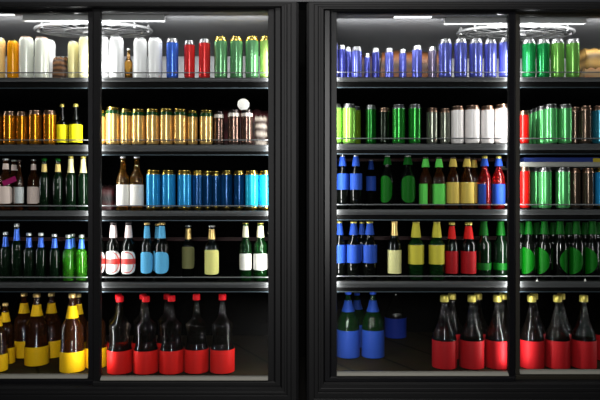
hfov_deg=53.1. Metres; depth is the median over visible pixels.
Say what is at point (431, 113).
drink can
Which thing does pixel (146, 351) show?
drink bottle
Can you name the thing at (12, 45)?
drink can
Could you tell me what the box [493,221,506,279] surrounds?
drink bottle
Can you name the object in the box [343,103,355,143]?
drink can
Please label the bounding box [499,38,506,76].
drink can
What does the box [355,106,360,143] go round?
drink can
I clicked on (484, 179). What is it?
drink bottle
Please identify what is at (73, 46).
drink can
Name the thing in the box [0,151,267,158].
shelf
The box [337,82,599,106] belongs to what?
shelf
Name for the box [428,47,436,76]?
drink can
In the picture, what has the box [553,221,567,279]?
drink bottle
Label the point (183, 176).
drink can
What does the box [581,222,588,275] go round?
drink bottle
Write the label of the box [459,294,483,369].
drink bottle
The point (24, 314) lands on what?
drink bottle
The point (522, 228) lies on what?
drink bottle
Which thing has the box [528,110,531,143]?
drink can
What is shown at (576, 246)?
drink bottle
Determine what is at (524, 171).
drink can
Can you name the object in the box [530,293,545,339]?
drink bottle
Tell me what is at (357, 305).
drink bottle
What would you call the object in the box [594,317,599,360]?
drink bottle
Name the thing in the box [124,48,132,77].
drink bottle
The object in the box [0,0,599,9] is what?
trim
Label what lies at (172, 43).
drink can
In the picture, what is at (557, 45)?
drink can
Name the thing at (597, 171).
drink can
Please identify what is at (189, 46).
drink can
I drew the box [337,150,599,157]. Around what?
shelf
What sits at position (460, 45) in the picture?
drink can
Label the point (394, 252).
drink bottle
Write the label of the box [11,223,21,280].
drink bottle
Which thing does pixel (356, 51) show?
drink can
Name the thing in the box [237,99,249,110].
round tin
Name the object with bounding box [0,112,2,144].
drink can
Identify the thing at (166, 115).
drink can
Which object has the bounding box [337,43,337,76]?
drink can
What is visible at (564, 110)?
drink can
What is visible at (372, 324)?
drink bottle
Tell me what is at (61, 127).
drink bottle
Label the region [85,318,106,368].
drink bottle
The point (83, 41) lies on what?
drink can
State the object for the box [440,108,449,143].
drink can
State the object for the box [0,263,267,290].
shelf
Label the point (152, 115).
drink can
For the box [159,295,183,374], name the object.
drink bottle
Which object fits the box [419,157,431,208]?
drink bottle
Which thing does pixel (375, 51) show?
drink can
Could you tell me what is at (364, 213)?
shelf
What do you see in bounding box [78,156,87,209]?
drink bottle
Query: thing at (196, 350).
drink bottle
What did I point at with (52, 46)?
drink can
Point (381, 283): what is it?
shelf
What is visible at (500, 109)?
drink can
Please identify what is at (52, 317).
drink bottle
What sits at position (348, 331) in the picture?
drink bottle
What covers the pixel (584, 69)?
snack packet
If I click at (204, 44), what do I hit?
drink can
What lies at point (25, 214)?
shelf
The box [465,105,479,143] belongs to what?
drink can
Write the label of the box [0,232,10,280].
drink bottle
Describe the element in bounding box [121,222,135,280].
drink bottle
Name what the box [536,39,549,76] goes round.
drink can
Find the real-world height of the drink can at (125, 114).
0.189 m
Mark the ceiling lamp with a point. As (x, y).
(394, 16)
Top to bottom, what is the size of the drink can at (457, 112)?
0.200 m
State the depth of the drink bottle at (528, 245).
3.13 m
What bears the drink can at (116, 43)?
on the cooler at (264, 315)
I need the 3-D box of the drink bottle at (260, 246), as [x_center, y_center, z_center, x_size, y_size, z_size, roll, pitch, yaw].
[-0.208,0.271,3.149,0.074,0.302,0.073,0,0,0]
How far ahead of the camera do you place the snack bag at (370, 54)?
3.38 m
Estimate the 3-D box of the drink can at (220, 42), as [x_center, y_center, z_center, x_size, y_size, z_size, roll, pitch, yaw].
[-0.414,-0.739,3.140,0.069,0.219,0.069,0,0,0]
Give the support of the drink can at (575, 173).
on the cooler at (406, 371)
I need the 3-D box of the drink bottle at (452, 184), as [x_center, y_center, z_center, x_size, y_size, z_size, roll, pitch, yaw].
[0.803,-0.090,3.150,0.068,0.274,0.068,0,0,0]
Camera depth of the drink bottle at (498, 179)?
3.12 m
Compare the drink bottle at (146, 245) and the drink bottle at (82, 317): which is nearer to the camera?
the drink bottle at (146, 245)
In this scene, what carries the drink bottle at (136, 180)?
on the cooler at (264, 315)
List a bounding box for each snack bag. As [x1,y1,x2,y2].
[52,56,67,77]
[362,54,371,76]
[380,50,438,76]
[579,48,599,76]
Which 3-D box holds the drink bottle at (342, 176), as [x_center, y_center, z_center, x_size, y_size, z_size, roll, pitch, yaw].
[0.224,-0.093,3.150,0.066,0.281,0.066,0,0,0]
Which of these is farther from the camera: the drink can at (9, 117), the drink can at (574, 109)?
the drink can at (574, 109)
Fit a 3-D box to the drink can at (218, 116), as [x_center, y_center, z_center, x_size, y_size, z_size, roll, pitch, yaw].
[-0.424,-0.373,3.140,0.051,0.177,0.051,0,0,0]
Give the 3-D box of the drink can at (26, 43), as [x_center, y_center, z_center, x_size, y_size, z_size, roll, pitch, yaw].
[-1.432,-0.740,3.140,0.072,0.220,0.072,0,0,0]
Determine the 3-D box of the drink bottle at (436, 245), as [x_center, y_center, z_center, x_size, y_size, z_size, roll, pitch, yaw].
[0.718,0.265,3.150,0.083,0.302,0.083,0,0,0]
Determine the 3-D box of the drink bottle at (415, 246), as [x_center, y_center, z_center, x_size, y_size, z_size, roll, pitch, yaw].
[0.609,0.265,3.150,0.083,0.302,0.083,0,0,0]
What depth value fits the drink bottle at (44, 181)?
3.13 m
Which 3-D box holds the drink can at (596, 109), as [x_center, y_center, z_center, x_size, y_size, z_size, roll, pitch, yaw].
[1.566,-0.389,3.140,0.069,0.200,0.069,0,0,0]
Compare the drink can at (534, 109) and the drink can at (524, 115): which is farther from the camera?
the drink can at (534, 109)
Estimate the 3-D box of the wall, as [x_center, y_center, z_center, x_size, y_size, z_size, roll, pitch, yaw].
[0.000,-0.550,4.250,8.000,3.300,0.100,0,0,0]
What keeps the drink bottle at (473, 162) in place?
on the cooler at (406, 371)
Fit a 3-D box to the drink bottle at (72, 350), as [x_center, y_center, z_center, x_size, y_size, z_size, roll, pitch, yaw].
[-1.204,0.699,3.174,0.127,0.408,0.127,0,0,0]
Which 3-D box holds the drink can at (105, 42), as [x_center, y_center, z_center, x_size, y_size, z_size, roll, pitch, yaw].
[-1.037,-0.741,3.140,0.071,0.223,0.071,0,0,0]
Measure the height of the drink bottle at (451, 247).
0.300 m
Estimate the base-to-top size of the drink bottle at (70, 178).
0.284 m
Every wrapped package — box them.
[102,185,116,209]
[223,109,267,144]
[255,115,267,144]
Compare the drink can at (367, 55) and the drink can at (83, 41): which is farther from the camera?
the drink can at (367, 55)
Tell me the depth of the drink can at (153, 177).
3.11 m
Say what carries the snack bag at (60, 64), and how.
on the cooler at (264, 315)
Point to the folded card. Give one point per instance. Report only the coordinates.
(12, 179)
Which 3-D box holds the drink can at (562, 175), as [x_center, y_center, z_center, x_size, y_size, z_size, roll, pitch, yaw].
[1.375,-0.061,3.140,0.072,0.216,0.072,0,0,0]
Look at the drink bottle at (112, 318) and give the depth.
3.32 m
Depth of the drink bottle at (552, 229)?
3.27 m
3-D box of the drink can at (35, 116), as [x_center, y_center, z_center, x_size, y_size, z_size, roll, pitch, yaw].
[-1.384,-0.376,3.140,0.065,0.182,0.065,0,0,0]
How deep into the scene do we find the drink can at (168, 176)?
3.11 m
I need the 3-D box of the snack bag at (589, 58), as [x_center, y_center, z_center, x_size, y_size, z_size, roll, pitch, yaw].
[1.596,-0.727,3.260,0.133,0.189,0.146,0,0,0]
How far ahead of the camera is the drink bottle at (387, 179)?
3.14 m
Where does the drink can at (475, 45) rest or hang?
on the cooler at (406, 371)
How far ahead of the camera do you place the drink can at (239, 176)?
3.14 m
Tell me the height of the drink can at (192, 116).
0.182 m
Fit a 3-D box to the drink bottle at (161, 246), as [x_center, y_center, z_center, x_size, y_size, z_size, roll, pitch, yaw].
[-0.725,0.270,3.149,0.074,0.304,0.073,0,0,0]
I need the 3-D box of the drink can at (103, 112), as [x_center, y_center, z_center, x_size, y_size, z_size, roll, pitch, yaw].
[-1.050,-0.376,3.140,0.062,0.182,0.062,0,0,0]
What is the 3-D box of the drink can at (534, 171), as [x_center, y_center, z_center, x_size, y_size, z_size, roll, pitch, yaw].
[1.270,-0.063,3.230,0.056,0.221,0.056,0,0,0]
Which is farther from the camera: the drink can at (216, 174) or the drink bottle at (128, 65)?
the drink can at (216, 174)
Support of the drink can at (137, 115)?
on the cooler at (264, 315)
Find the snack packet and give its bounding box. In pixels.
[581,68,599,76]
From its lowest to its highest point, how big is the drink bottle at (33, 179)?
0.269 m
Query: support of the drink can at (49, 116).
on the cooler at (264, 315)
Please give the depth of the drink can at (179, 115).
3.11 m
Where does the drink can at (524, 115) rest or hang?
on the cooler at (406, 371)
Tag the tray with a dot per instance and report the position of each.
(553, 165)
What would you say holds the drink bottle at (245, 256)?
on the cooler at (264, 315)
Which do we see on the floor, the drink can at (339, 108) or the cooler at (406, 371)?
the cooler at (406, 371)
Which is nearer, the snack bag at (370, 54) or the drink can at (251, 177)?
the drink can at (251, 177)
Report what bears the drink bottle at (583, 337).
on the cooler at (406, 371)
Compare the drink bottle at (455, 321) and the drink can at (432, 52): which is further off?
the drink bottle at (455, 321)
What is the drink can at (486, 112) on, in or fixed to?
on the cooler at (406, 371)
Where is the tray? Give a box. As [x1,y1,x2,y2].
[501,162,599,169]
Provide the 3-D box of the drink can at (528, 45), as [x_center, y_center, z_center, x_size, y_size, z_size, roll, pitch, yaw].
[1.197,-0.734,3.140,0.068,0.203,0.068,0,0,0]
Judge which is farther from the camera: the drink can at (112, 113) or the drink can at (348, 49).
the drink can at (348, 49)
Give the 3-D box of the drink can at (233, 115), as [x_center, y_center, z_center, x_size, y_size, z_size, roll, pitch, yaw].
[-0.346,-0.377,3.140,0.063,0.184,0.063,0,0,0]
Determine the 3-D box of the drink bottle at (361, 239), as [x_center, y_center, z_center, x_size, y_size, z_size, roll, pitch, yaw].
[0.338,0.268,3.270,0.060,0.297,0.060,0,0,20]
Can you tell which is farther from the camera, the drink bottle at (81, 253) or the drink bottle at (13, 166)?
the drink bottle at (13, 166)
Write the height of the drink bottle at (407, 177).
0.281 m
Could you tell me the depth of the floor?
3.68 m
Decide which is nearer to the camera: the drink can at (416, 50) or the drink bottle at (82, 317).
the drink can at (416, 50)
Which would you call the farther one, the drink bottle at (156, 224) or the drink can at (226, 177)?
the drink bottle at (156, 224)
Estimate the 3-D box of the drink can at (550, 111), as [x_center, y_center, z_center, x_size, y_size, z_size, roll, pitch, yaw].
[1.310,-0.394,3.140,0.070,0.209,0.070,0,0,0]
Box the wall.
[299,10,305,356]
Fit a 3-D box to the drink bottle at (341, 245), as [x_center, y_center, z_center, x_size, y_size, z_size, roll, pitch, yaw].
[0.207,0.264,3.150,0.070,0.304,0.070,0,0,20]
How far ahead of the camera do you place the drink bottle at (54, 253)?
3.13 m
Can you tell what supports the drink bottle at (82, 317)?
on the cooler at (264, 315)
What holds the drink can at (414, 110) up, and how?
on the cooler at (406, 371)
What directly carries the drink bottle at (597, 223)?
on the cooler at (406, 371)
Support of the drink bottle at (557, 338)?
on the cooler at (406, 371)
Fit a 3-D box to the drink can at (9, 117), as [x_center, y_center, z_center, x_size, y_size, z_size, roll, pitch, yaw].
[-1.519,-0.373,3.140,0.064,0.177,0.064,0,0,0]
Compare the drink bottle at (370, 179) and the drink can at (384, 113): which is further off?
the drink bottle at (370, 179)
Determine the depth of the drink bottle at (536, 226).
3.27 m
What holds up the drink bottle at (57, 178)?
on the cooler at (264, 315)
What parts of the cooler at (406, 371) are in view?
sliding door, guard rail, guard rail, guard rail, guard rail, floor panel, fan motor, sliding door, glass pane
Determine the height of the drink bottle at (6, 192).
0.272 m
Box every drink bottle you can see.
[0,158,12,209]
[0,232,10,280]
[0,315,7,371]
[1,302,15,364]
[10,160,16,209]
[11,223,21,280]
[14,292,30,358]
[15,160,23,209]
[23,233,34,280]
[24,293,48,366]
[27,159,38,209]
[36,233,45,280]
[39,158,49,209]
[44,292,60,358]
[49,234,59,280]
[53,158,62,209]
[56,104,67,144]
[59,293,84,372]
[63,235,73,280]
[65,156,75,209]
[69,104,82,144]
[70,234,76,276]
[75,293,86,347]
[76,235,86,280]
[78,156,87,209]
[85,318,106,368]
[102,240,104,280]
[106,222,119,280]
[107,293,127,348]
[107,295,132,374]
[116,156,129,209]
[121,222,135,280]
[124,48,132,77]
[130,156,143,209]
[132,293,152,348]
[133,295,158,374]
[141,222,152,280]
[153,223,158,276]
[155,222,168,280]
[156,293,169,348]
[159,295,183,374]
[182,225,193,278]
[184,293,208,374]
[205,225,218,280]
[210,293,234,374]
[239,223,251,280]
[253,223,266,280]
[337,155,348,208]
[337,221,345,279]
[337,292,359,358]
[347,221,360,279]
[350,155,361,208]
[353,293,364,347]
[358,222,364,275]
[362,221,376,279]
[362,292,383,358]
[366,160,375,207]
[381,155,393,208]
[385,292,405,338]
[387,221,401,279]
[401,155,414,208]
[408,222,423,279]
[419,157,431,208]
[429,222,444,279]
[432,157,445,208]
[432,294,456,369]
[445,222,457,279]
[446,157,459,208]
[448,293,461,359]
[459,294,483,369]
[460,157,473,208]
[461,222,476,279]
[470,158,478,208]
[474,293,487,359]
[477,221,490,279]
[478,156,490,208]
[485,294,506,369]
[492,156,504,208]
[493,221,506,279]
[499,293,506,327]
[520,222,524,275]
[520,294,544,368]
[522,221,535,279]
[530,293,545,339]
[533,222,539,275]
[537,221,551,279]
[545,295,570,368]
[549,222,555,275]
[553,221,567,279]
[557,293,571,339]
[565,222,572,275]
[569,221,583,279]
[571,295,596,368]
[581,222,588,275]
[585,221,599,279]
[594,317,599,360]
[596,222,599,243]
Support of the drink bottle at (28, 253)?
on the cooler at (264, 315)
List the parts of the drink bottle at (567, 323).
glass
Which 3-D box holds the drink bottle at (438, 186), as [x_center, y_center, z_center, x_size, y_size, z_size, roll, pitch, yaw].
[0.730,-0.090,3.150,0.068,0.274,0.068,0,0,0]
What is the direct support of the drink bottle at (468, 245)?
on the cooler at (406, 371)
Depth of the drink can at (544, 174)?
3.11 m
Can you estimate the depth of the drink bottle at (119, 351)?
3.10 m
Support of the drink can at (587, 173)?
on the cooler at (406, 371)
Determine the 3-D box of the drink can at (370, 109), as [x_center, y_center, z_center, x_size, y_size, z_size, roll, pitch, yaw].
[0.375,-0.394,3.170,0.056,0.210,0.056,0,0,0]
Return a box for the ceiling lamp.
[394,16,431,17]
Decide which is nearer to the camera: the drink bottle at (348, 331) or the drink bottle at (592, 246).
the drink bottle at (592, 246)
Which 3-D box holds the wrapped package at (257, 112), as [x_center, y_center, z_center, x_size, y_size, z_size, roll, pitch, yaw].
[-0.297,-0.391,3.300,0.264,0.212,0.126,0,0,0]
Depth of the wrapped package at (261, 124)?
3.13 m
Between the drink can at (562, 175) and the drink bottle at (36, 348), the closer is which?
the drink can at (562, 175)
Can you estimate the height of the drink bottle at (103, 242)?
0.307 m
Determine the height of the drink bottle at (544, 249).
0.304 m
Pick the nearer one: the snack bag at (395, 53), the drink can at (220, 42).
the drink can at (220, 42)
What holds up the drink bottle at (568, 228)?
on the cooler at (406, 371)
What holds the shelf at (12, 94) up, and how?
attached to the cooler at (264, 315)
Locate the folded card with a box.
[2,176,16,185]
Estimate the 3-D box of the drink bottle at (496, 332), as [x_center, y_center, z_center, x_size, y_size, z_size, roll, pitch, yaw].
[1.040,0.690,3.160,0.129,0.379,0.129,0,0,0]
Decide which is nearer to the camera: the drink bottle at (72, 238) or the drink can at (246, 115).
the drink can at (246, 115)
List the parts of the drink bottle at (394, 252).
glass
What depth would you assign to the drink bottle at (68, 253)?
3.13 m
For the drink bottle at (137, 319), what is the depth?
3.31 m
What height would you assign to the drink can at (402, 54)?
0.174 m
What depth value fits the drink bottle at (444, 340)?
3.12 m
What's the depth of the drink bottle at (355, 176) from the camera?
3.12 m
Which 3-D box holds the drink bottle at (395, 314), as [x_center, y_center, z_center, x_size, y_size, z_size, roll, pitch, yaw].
[0.614,0.729,3.860,0.139,0.301,0.139,0,0,0]
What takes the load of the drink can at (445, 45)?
on the cooler at (406, 371)
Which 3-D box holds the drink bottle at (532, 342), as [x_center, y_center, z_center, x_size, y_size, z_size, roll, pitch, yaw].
[1.220,0.690,3.160,0.127,0.379,0.127,0,0,0]
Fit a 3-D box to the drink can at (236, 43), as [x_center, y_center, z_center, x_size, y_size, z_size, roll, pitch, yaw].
[-0.332,-0.739,3.140,0.067,0.219,0.067,0,0,0]
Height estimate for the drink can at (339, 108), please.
0.211 m
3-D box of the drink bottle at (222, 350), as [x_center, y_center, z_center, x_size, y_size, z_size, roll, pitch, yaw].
[-0.409,0.699,3.160,0.130,0.408,0.130,0,0,0]
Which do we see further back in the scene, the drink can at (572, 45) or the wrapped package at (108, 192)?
the wrapped package at (108, 192)
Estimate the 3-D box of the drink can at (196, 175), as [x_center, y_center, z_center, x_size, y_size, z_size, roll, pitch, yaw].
[-0.544,-0.050,3.170,0.055,0.208,0.055,0,0,0]
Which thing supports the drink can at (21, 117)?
on the cooler at (264, 315)
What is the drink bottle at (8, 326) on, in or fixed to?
on the cooler at (264, 315)
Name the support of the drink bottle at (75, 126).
on the cooler at (264, 315)
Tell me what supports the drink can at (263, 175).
on the cooler at (264, 315)
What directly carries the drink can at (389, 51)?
on the cooler at (406, 371)
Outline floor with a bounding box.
[299,357,305,399]
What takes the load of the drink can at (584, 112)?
on the cooler at (406, 371)
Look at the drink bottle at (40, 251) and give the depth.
3.13 m
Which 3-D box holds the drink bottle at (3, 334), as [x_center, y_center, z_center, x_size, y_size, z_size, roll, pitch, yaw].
[-1.603,0.731,3.174,0.106,0.343,0.106,0,0,0]
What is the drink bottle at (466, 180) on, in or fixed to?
on the cooler at (406, 371)
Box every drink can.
[0,37,5,77]
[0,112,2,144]
[3,111,15,144]
[7,40,18,77]
[16,111,27,144]
[19,36,33,77]
[29,110,41,144]
[35,36,48,77]
[43,110,55,144]
[48,39,55,77]
[68,41,78,77]
[79,36,87,77]
[102,36,108,77]
[102,110,105,144]
[106,107,119,144]
[109,36,123,77]
[120,109,131,144]
[131,109,144,144]
[133,38,146,77]
[146,109,158,144]
[146,170,160,209]
[148,37,161,77]
[160,108,172,144]
[162,170,175,209]
[166,38,177,77]
[173,109,186,144]
[177,170,190,209]
[184,40,194,77]
[187,110,197,144]
[192,171,201,209]
[199,38,209,77]
[200,110,212,144]
[202,171,212,209]
[212,171,220,209]
[214,36,226,77]
[214,111,223,144]
[220,171,232,209]
[228,110,239,144]
[230,36,242,77]
[234,171,244,209]
[241,110,252,144]
[245,36,258,77]
[245,171,258,209]
[259,171,267,209]
[260,36,267,77]
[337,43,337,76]
[337,104,341,143]
[338,45,345,76]
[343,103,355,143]
[345,47,351,76]
[352,46,361,76]
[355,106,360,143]
[364,53,369,76]
[366,105,375,143]
[372,48,379,76]
[379,107,390,143]
[385,48,392,76]
[392,104,404,143]
[399,49,406,76]
[408,104,420,143]
[412,45,421,76]
[426,108,437,143]
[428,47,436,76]
[439,39,451,76]
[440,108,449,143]
[451,106,463,143]
[454,38,466,76]
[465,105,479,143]
[469,39,482,76]
[480,105,493,143]
[484,39,496,76]
[495,104,506,143]
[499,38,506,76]
[520,111,528,143]
[520,167,529,208]
[522,39,535,76]
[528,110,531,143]
[531,168,538,208]
[532,108,536,143]
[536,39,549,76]
[536,106,543,143]
[538,168,551,208]
[543,104,557,143]
[550,39,563,76]
[555,167,569,208]
[558,104,571,143]
[566,39,579,76]
[570,168,580,208]
[571,107,578,143]
[578,106,591,143]
[582,168,593,208]
[592,106,599,143]
[595,168,599,208]
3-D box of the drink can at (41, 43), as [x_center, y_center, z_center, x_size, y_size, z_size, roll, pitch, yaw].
[-1.350,-0.739,3.140,0.071,0.218,0.071,0,0,0]
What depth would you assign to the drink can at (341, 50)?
3.17 m
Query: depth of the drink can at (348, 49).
3.23 m
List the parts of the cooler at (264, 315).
sliding door, fan motor, guard rail, guard rail, guard rail, guard rail, floor panel, sliding door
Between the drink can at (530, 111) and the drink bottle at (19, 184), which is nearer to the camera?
the drink bottle at (19, 184)
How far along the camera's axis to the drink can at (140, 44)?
3.11 m
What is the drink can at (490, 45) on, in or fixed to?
on the cooler at (406, 371)
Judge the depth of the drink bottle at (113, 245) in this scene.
3.12 m
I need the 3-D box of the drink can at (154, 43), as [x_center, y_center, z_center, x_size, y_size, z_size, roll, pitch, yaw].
[-0.758,-0.737,3.140,0.073,0.214,0.073,0,0,0]
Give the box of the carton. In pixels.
[506,157,599,167]
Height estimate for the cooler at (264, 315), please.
2.116 m
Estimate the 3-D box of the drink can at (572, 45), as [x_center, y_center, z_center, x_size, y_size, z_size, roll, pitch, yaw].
[1.427,-0.735,3.140,0.068,0.205,0.068,0,0,0]
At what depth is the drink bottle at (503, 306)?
3.34 m
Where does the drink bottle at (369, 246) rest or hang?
on the cooler at (406, 371)
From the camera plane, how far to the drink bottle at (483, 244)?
3.12 m
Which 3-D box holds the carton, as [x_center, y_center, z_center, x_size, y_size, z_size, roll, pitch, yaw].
[1.414,-0.200,3.279,0.480,0.045,0.282,0,0,0]
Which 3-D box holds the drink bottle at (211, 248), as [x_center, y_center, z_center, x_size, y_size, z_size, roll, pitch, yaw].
[-0.463,0.277,3.149,0.075,0.289,0.074,0,0,0]
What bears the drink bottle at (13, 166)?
on the cooler at (264, 315)
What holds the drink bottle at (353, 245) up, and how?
on the cooler at (406, 371)
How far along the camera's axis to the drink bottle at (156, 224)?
3.25 m
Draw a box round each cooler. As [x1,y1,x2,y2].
[0,2,298,399]
[305,2,599,399]
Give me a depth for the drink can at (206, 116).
3.11 m
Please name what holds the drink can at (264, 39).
on the cooler at (264, 315)
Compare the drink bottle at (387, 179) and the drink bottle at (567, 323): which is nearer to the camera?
the drink bottle at (387, 179)
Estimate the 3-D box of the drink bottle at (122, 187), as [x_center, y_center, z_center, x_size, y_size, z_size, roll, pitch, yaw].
[-0.929,-0.088,3.150,0.066,0.285,0.066,0,0,0]
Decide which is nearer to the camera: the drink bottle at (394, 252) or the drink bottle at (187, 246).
the drink bottle at (394, 252)
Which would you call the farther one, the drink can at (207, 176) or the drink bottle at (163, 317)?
the drink bottle at (163, 317)
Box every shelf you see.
[0,82,267,106]
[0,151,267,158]
[0,208,267,219]
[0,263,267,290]
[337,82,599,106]
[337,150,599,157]
[337,207,599,218]
[337,263,599,290]
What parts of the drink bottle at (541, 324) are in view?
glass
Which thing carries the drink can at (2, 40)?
on the cooler at (264, 315)
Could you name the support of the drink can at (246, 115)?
on the cooler at (264, 315)
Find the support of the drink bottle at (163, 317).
on the cooler at (264, 315)
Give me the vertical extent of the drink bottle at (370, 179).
0.278 m
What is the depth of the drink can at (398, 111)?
3.11 m
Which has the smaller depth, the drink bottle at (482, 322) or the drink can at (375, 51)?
the drink can at (375, 51)
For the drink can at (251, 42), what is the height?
0.221 m
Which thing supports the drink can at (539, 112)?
on the cooler at (406, 371)

